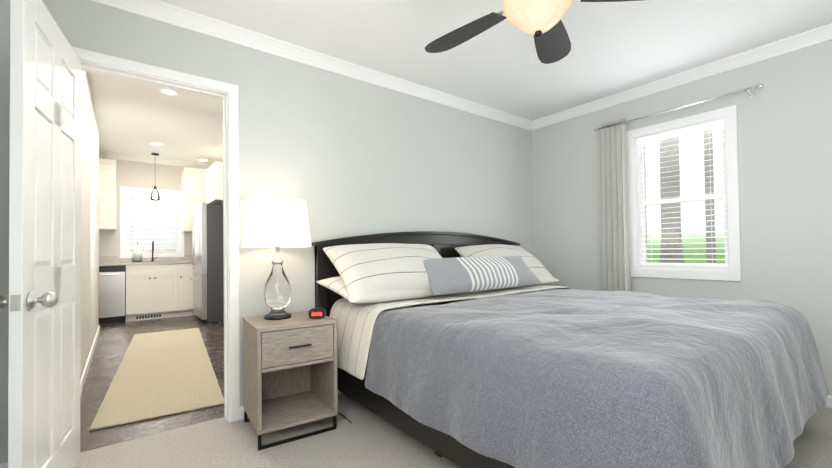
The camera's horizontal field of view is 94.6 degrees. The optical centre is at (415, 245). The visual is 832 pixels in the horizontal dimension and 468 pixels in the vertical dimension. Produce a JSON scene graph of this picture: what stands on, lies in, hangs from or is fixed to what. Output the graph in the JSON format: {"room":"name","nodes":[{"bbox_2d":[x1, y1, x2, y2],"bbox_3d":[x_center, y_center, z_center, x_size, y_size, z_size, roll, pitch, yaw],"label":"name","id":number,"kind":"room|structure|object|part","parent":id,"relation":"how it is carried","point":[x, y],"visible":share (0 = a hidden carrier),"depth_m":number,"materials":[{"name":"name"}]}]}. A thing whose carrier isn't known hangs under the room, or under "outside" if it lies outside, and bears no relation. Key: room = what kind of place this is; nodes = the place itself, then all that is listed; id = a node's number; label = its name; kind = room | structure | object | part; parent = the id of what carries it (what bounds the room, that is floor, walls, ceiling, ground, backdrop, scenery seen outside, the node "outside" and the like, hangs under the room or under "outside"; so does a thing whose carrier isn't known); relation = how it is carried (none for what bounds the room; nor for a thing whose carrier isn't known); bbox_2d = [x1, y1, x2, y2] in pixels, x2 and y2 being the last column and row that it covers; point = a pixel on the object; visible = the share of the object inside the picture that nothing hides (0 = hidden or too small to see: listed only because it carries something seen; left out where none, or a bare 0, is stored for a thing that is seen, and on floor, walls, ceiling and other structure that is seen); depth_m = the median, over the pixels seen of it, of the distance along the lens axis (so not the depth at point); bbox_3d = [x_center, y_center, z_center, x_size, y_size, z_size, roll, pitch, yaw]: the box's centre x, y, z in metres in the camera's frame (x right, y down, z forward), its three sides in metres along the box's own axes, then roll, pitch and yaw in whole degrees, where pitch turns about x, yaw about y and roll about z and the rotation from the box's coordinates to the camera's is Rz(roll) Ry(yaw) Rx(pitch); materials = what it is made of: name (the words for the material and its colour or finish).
{"room":"bedroom","nodes":[
{"label":"bedroom","id":0,"kind":"room"},
{"bbox_2d":[80,70,99,397],"bbox_3d":[-3.127,-0.219,3.580,0.134,2.700,4.050,0,-1,-37],"label":"wall","id":1,"kind":"structure","parent":0,"point":[90,329],"depth_m":3.61,"materials":[{"name":"grey paint"}]},
{"bbox_2d":[99,158,200,265],"bbox_3d":[-4.462,-0.151,6.737,2.640,2.700,0.120,0,-1,-37],"label":"wall","id":2,"kind":"structure","parent":0,"point":[144,175],"depth_m":6.50,"materials":[{"name":"grey paint"}]},
{"bbox_2d":[99,158,115,229],"bbox_3d":[-5.052,-0.791,6.005,0.567,1.090,0.347,0,-1,-37],"label":"upper cabinet","id":3,"kind":"object","parent":2,"relation":"attached to","point":[107,167],"depth_m":5.98,"materials":[{"name":"white wood"}]},
{"bbox_2d":[99,255,191,262],"bbox_3d":[-4.414,0.229,6.673,2.394,0.105,0.020,0,-1,-37],"label":"backsplash","id":4,"kind":"structure","parent":2,"relation":"attached to","point":[102,259],"depth_m":6.27,"materials":[{"name":"beige tile"}]},
{"bbox_2d":[120,186,183,257],"bbox_3d":[-4.559,-0.377,6.658,0.910,1.190,0.138,0,-1,-37],"label":"window","id":5,"kind":"structure","parent":2,"relation":"in","point":[124,191],"depth_m":6.55,"materials":[{"name":"white wood"}]},
{"bbox_2d":[127,193,177,250],"bbox_3d":[-4.549,-0.387,6.645,0.718,0.982,0.066,0,-1,-37],"label":"window blinds","id":6,"kind":"object","parent":5,"relation":"attached to","point":[136,231],"visible":0.88,"depth_m":6.64,"materials":[{"name":"white plastic"}]},
{"bbox_3d":[-4.579,-0.376,6.685,0.726,1.006,0.036,0,-1,-37],"label":"kitchen window sash","id":7,"kind":"part","parent":5,"relation":"part of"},
{"bbox_2d":[99,151,211,168],"bbox_3d":[-4.421,-1.458,6.683,2.220,0.090,0.070,0,-1,-37],"label":"crown molding","id":8,"kind":"structure","parent":2,"relation":"attached to","point":[119,156],"depth_m":6.56,"materials":[{"name":"white"}]},
{"bbox_2d":[181,167,202,231],"bbox_3d":[-3.832,-0.791,6.936,0.663,1.090,0.347,0,-1,-37],"label":"upper cabinet","id":9,"kind":"object","parent":2,"relation":"attached to","point":[198,186],"depth_m":6.67,"materials":[{"name":"white wood"}]},
{"bbox_2d":[203,162,222,204],"bbox_3d":[-3.053,-0.975,6.349,0.627,0.580,0.880,0,-1,-37],"label":"upper cabinet","id":10,"kind":"object","parent":2,"relation":"attached to","point":[213,176],"depth_m":6.00,"materials":[{"name":"white wood"}]},
{"bbox_2d":[80,315,223,452],"bbox_3d":[-2.836,1.175,4.607,2.640,0.060,5.425,0,-1,-37],"label":"floor","id":11,"kind":"structure","parent":0,"point":[114,340],"depth_m":3.27,"materials":[{"name":"wood"}]},
{"bbox_2d":[99,265,125,324],"bbox_3d":[-4.846,0.755,5.905,0.600,0.867,0.653,0,-1,-37],"label":"dishwasher","id":12,"kind":"object","parent":11,"relation":"on","point":[112,294],"visible":0.54,"depth_m":5.77,"materials":[{"name":"silver metal"}]},
{"bbox_2d":[123,263,182,321],"bbox_3d":[-4.334,0.752,6.339,0.735,0.874,0.627,0,-1,-37],"label":"base cabinet","id":13,"kind":"object","parent":11,"relation":"on","point":[158,288],"depth_m":6.09,"materials":[{"name":"white wood"}]},
{"bbox_2d":[99,259,191,265],"bbox_3d":[-4.226,0.295,6.427,2.394,0.039,0.637,0,-1,-37],"label":"countertop","id":14,"kind":"structure","parent":13,"relation":"on","point":[176,260],"depth_m":6.26,"materials":[{"name":"beige stone"}]},
{"bbox_2d":[132,242,142,261],"bbox_3d":[-4.579,0.116,6.314,0.150,0.320,0.150,0,-1,-37],"label":"paper towel holder","id":15,"kind":"object","parent":14,"relation":"on","point":[137,252],"visible":1,"depth_m":6.26,"materials":[{"name":"white paper"}]},
{"bbox_2d":[151,241,156,261],"bbox_3d":[-4.416,0.104,6.480,0.094,0.345,0.186,0,-1,-37],"label":"kitchen faucet","id":16,"kind":"object","parent":14,"relation":"on","point":[152,251],"visible":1,"depth_m":6.51,"materials":[{"name":"black metal"}]},
{"bbox_2d":[163,259,174,262],"bbox_3d":[-4.343,0.275,6.333,0.560,0.001,0.410,0,-1,-37],"label":"cooktop","id":17,"kind":"object","parent":14,"relation":"in","point":[164,260],"depth_m":6.55,"materials":[{"name":"beige"}]},
{"bbox_2d":[80,417,227,459],"bbox_3d":[-1.468,1.118,2.176,0.754,0.060,0.101,0,-1,-37],"label":"threshold","id":18,"kind":"object","parent":11,"relation":"on","point":[139,441],"visible":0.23,"depth_m":2.15,"materials":[{"name":"beige wood"}]},
{"bbox_2d":[89,328,223,430],"bbox_3d":[-2.460,1.117,3.778,0.720,0.016,3.160,0,-1,-32],"label":"kitchen rug","id":19,"kind":"object","parent":11,"relation":"on","point":[161,374],"visible":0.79,"depth_m":3.08,"materials":[{"name":"fabric"}]},
{"bbox_2d":[183,263,194,315],"bbox_3d":[-3.909,0.752,6.663,0.566,0.874,0.627,0,-1,-37],"label":"base cabinet","id":20,"kind":"object","parent":11,"relation":"on","point":[188,272],"depth_m":6.37,"materials":[{"name":"white wood"}]},
{"bbox_2d":[190,203,223,322],"bbox_3d":[-3.150,0.275,6.256,0.857,1.800,0.860,0,-1,-37],"label":"fridge","id":21,"kind":"object","parent":11,"relation":"on","point":[208,263],"visible":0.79,"depth_m":5.80,"materials":[{"name":"grey"}]},
{"bbox_2d":[87,72,222,163],"bbox_3d":[-2.875,-1.605,4.661,2.640,0.100,5.405,0,-1,-37],"label":"ceiling","id":22,"kind":"structure","parent":0,"point":[135,118],"depth_m":4.80,"materials":[{"name":"white paint"}]},
{"bbox_2d":[150,153,159,200],"bbox_3d":[-4.302,-1.125,6.330,0.132,0.769,0.132,0,-1,-37],"label":"pendant light","id":23,"kind":"object","parent":22,"relation":"hanging from","point":[155,193],"visible":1,"depth_m":6.31,"materials":[{"name":"clear glass"}]},
{"bbox_2d":[150,142,162,145],"bbox_3d":[-3.910,-1.521,5.784,0.169,0.006,0.169,0,-1,-43],"label":"recessed light","id":24,"kind":"object","parent":22,"relation":"in","point":[153,143],"depth_m":5.79,"materials":[{"name":"white"}]},
{"bbox_2d":[159,88,177,95],"bbox_3d":[-2.532,-1.567,3.931,0.169,0.006,0.169,0,-1,-43],"label":"recessed light","id":25,"kind":"object","parent":22,"relation":"in","point":[166,91],"depth_m":3.92,"materials":[{"name":"white plastic"}]},
{"bbox_2d":[0,0,532,463],"bbox_3d":[-0.441,-0.321,3.010,4.506,2.820,0.120,0,-1,-37],"label":"wall","id":26,"kind":"structure","parent":0,"point":[342,156],"depth_m":2.75,"materials":[{"name":"grey paint"}]},
{"bbox_2d":[0,462,7,467],"bbox_3d":[-1.913,1.048,1.767,0.358,0.078,0.014,0,-1,-37],"label":"baseboard","id":27,"kind":"structure","parent":26,"relation":"attached to","point":[3,465],"depth_m":1.77,"materials":[{"name":"white wood"}]},
{"bbox_2d":[8,0,80,467],"bbox_3d":[-1.544,0.063,1.628,0.035,2.018,0.716,0,-1,-29],"label":"door","id":28,"kind":"structure","parent":26,"relation":"in","point":[44,351],"depth_m":1.50,"materials":[{"name":"white wood"}]},
{"bbox_2d":[0,291,56,311],"bbox_3d":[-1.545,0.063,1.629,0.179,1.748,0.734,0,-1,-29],"label":"door knob","id":29,"kind":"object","parent":28,"relation":"attached to","point":[48,299],"depth_m":1.36,"materials":[{"name":"grey metal"}]},
{"bbox_2d":[71,46,239,422],"bbox_3d":[-1.487,0.043,2.202,0.846,2.092,0.156,0,-1,-37],"label":"door frame","id":30,"kind":"structure","parent":26,"relation":"attached to","point":[231,90],"depth_m":2.37,"materials":[{"name":"white wood"}]},
{"bbox_2d":[240,200,246,218],"bbox_3d":[-1.075,-0.225,2.437,0.070,0.116,0.016,0,-1,-37],"label":"light switch","id":31,"kind":"object","parent":26,"relation":"attached to","point":[243,203],"visible":0.33,"depth_m":2.43,"materials":[{"name":"white plastic"}]},
{"bbox_2d":[240,391,342,419],"bbox_3d":[0.092,1.049,3.299,2.996,0.078,0.014,0,-1,-37],"label":"baseboard","id":32,"kind":"structure","parent":26,"relation":"attached to","point":[241,408],"depth_m":2.39,"materials":[{"name":"white wood"}]},
{"bbox_2d":[90,0,533,130],"bbox_3d":[-0.396,-1.313,2.952,4.266,0.078,0.066,0,-1,-37],"label":"crown molding","id":33,"kind":"structure","parent":26,"relation":"attached to","point":[179,17],"depth_m":2.62,"materials":[{"name":"white"}]},
{"bbox_2d":[75,394,831,467],"bbox_3d":[0.619,1.084,1.622,4.506,0.060,3.315,0,-1,-37],"label":"floor carpet","id":34,"kind":"object","parent":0,"point":[366,438],"depth_m":2.02,"materials":[{"name":"beige carpet"}]},
{"bbox_2d":[243,311,337,450],"bbox_3d":[-0.759,0.762,2.300,0.440,0.640,0.460,0,-1,-33],"label":"nightstand","id":35,"kind":"object","parent":34,"relation":"on","point":[289,372],"visible":0.94,"depth_m":2.21,"materials":[{"name":"beige wood"}]},
{"bbox_2d":[241,197,310,319],"bbox_3d":[-0.845,0.077,2.339,0.400,0.730,0.400,0,-1,-37],"label":"table lamp","id":36,"kind":"object","parent":35,"relation":"on","point":[276,223],"visible":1,"depth_m":2.21,"materials":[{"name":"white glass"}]},
{"bbox_2d":[309,307,325,318],"bbox_3d":[-0.591,0.409,2.304,0.096,0.060,0.061,-1,-1,-7],"label":"alarm clock","id":37,"kind":"object","parent":35,"relation":"on","point":[318,313],"visible":1,"depth_m":2.27,"materials":[{"name":"black plastic"}]},
{"bbox_2d":[312,231,828,467],"bbox_3d":[0.838,0.463,2.450,2.272,1.204,2.288,0,-1,-37],"label":"bed","id":38,"kind":"object","parent":34,"relation":"on","point":[464,350],"visible":1,"depth_m":1.62,"materials":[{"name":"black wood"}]},
{"bbox_2d":[316,276,435,302],"bbox_3d":[-0.180,0.280,2.664,0.960,0.151,0.500,0,11,-40],"label":"pillow","id":39,"kind":"object","parent":38,"relation":"on","point":[355,290],"depth_m":2.42,"materials":[{"name":"white fabric"}]},
{"bbox_2d":[323,243,441,294],"bbox_3d":[-0.124,0.160,2.706,1.020,0.255,0.560,0,35,-35],"label":"pillow","id":40,"kind":"object","parent":38,"relation":"on","point":[377,268],"depth_m":2.52,"materials":[{"name":"white fabric"}]},
{"bbox_3d":[0.179,0.485,3.338,2.230,1.204,0.076,0,-1,-37],"label":"headboard","id":41,"kind":"part","parent":38,"relation":"part of","materials":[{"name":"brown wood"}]},
{"bbox_3d":[0.837,0.893,2.476,2.010,0.345,2.119,0,-1,-37],"label":"frame","id":42,"kind":"part","parent":38,"relation":"part of","materials":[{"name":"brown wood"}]},
{"bbox_3d":[0.838,0.563,2.476,1.920,0.305,2.015,0,-1,-37],"label":"mattress","id":43,"kind":"part","parent":38,"relation":"part of","materials":[{"name":"white fabric"}]},
{"bbox_2d":[455,244,552,276],"bbox_3d":[0.818,0.165,3.466,0.980,0.230,0.530,0,37,-37],"label":"pillow","id":44,"kind":"object","parent":38,"relation":"on","point":[533,266],"depth_m":3.40,"materials":[{"name":"white fabric"}]},
{"bbox_2d":[511,277,558,287],"bbox_3d":[0.851,0.281,3.489,0.960,0.144,0.500,0,11,-37],"label":"pillow","id":45,"kind":"object","parent":38,"relation":"on","point":[544,280],"depth_m":3.46,"materials":[{"name":"white fabric"}]},
{"bbox_2d":[365,289,828,467],"bbox_3d":[1.056,0.604,2.191,2.251,0.559,1.632,0,-1,-37],"label":"duvet","id":46,"kind":"object","parent":38,"relation":"on","point":[556,378],"depth_m":1.46,"materials":[{"name":"grey fabric"}]},
{"bbox_2d":[158,0,831,120],"bbox_3d":[0.588,-1.435,1.664,4.506,0.100,3.316,0,-1,-37],"label":"ceiling","id":47,"kind":"structure","parent":0,"point":[617,47],"depth_m":2.54,"materials":[{"name":"white paint"}]},
{"bbox_2d":[425,0,642,63],"bbox_3d":[0.503,-1.154,1.725,1.266,0.457,1.256,0,-1,-37],"label":"ceiling fan","id":48,"kind":"object","parent":47,"relation":"hanging from","point":[541,22],"visible":1,"depth_m":1.88,"materials":[{"name":"grey wood"}]},
{"bbox_3d":[0.279,-1.108,1.976,0.587,0.015,0.182,-2,11,45],"label":"blade","id":49,"kind":"part","parent":48,"relation":"part of","materials":[{"name":"grey wood"}]},
{"bbox_3d":[0.543,-1.008,1.709,0.304,0.164,0.304,0,-1,-37],"label":"lamp shade","id":50,"kind":"part","parent":48,"relation":"part of","materials":[{"name":"beige glass"}]},
{"bbox_3d":[0.713,-1.112,2.043,0.182,0.015,0.587,-15,-7,26],"label":"blade","id":51,"kind":"part","parent":48,"relation":"part of","materials":[{"name":"grey wood"}]},
{"bbox_3d":[0.911,-1.121,1.651,0.587,0.015,0.182,-1,-13,9],"label":"blade","id":52,"kind":"part","parent":48,"relation":"part of","materials":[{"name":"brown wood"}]},
{"bbox_2d":[531,39,831,395],"bbox_3d":[2.346,-0.215,2.975,0.120,2.540,3.315,0,-1,-37],"label":"wall","id":53,"kind":"structure","parent":0,"point":[784,122],"depth_m":2.76,"materials":[{"name":"grey paint"}]},
{"bbox_2d":[594,84,762,290],"bbox_3d":[2.076,-0.046,3.133,0.114,2.158,1.196,0,-1,-37],"label":"curtain rod","id":54,"kind":"object","parent":53,"relation":"attached to","point":[616,276],"visible":0.73,"depth_m":3.46,"materials":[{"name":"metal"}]},
{"bbox_2d":[600,119,630,290],"bbox_3d":[1.795,-0.038,3.462,0.074,2.165,0.256,0,-1,-37],"label":"curtain","id":55,"kind":"object","parent":54,"relation":"hanging from","point":[616,276],"depth_m":3.46,"materials":[{"name":"fabric"}]},
{"bbox_2d":[534,23,831,129],"bbox_3d":[2.218,-1.344,2.990,0.066,0.078,3.030,0,-1,-37],"label":"crown molding","id":56,"kind":"structure","parent":53,"relation":"attached to","point":[823,33],"depth_m":2.98,"materials":[{"name":"white"}]},
{"bbox_2d":[626,105,740,280],"bbox_3d":[2.186,-0.377,3.170,0.138,1.302,0.781,0,-1,-37],"label":"window","id":57,"kind":"structure","parent":53,"relation":"in","point":[729,116],"depth_m":3.11,"materials":[{"name":"white"}]},
{"bbox_2d":[637,119,727,265],"bbox_3d":[2.173,-0.392,3.161,0.066,1.116,0.621,0,-1,-37],"label":"window blinds","id":58,"kind":"object","parent":57,"relation":"attached to","point":[685,131],"visible":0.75,"depth_m":3.13,"materials":[{"name":"white plastic"}]},
{"bbox_3d":[2.213,-0.377,3.191,0.036,1.150,0.629,0,-1,-37],"label":"window sash","id":59,"kind":"part","parent":57,"relation":"part of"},
{"bbox_2d":[825,395,831,408],"bbox_3d":[2.262,1.017,2.974,0.014,0.078,3.165,0,-1,-37],"label":"baseboard","id":60,"kind":"structure","parent":53,"relation":"attached to","point":[828,405],"depth_m":2.46,"materials":[{"name":"white wood"}]},
{"label":"outside","id":61,"kind":"structure","parent":0,"visible":0},
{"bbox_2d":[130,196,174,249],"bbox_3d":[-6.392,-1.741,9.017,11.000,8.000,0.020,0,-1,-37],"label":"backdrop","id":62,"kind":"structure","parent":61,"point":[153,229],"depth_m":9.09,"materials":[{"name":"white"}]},
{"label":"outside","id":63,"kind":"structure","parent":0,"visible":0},
{"bbox_2d":[645,128,724,263],"bbox_3d":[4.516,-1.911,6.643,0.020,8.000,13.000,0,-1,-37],"label":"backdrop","id":64,"kind":"structure","parent":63,"point":[679,189],"depth_m":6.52,"materials":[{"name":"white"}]}
]}

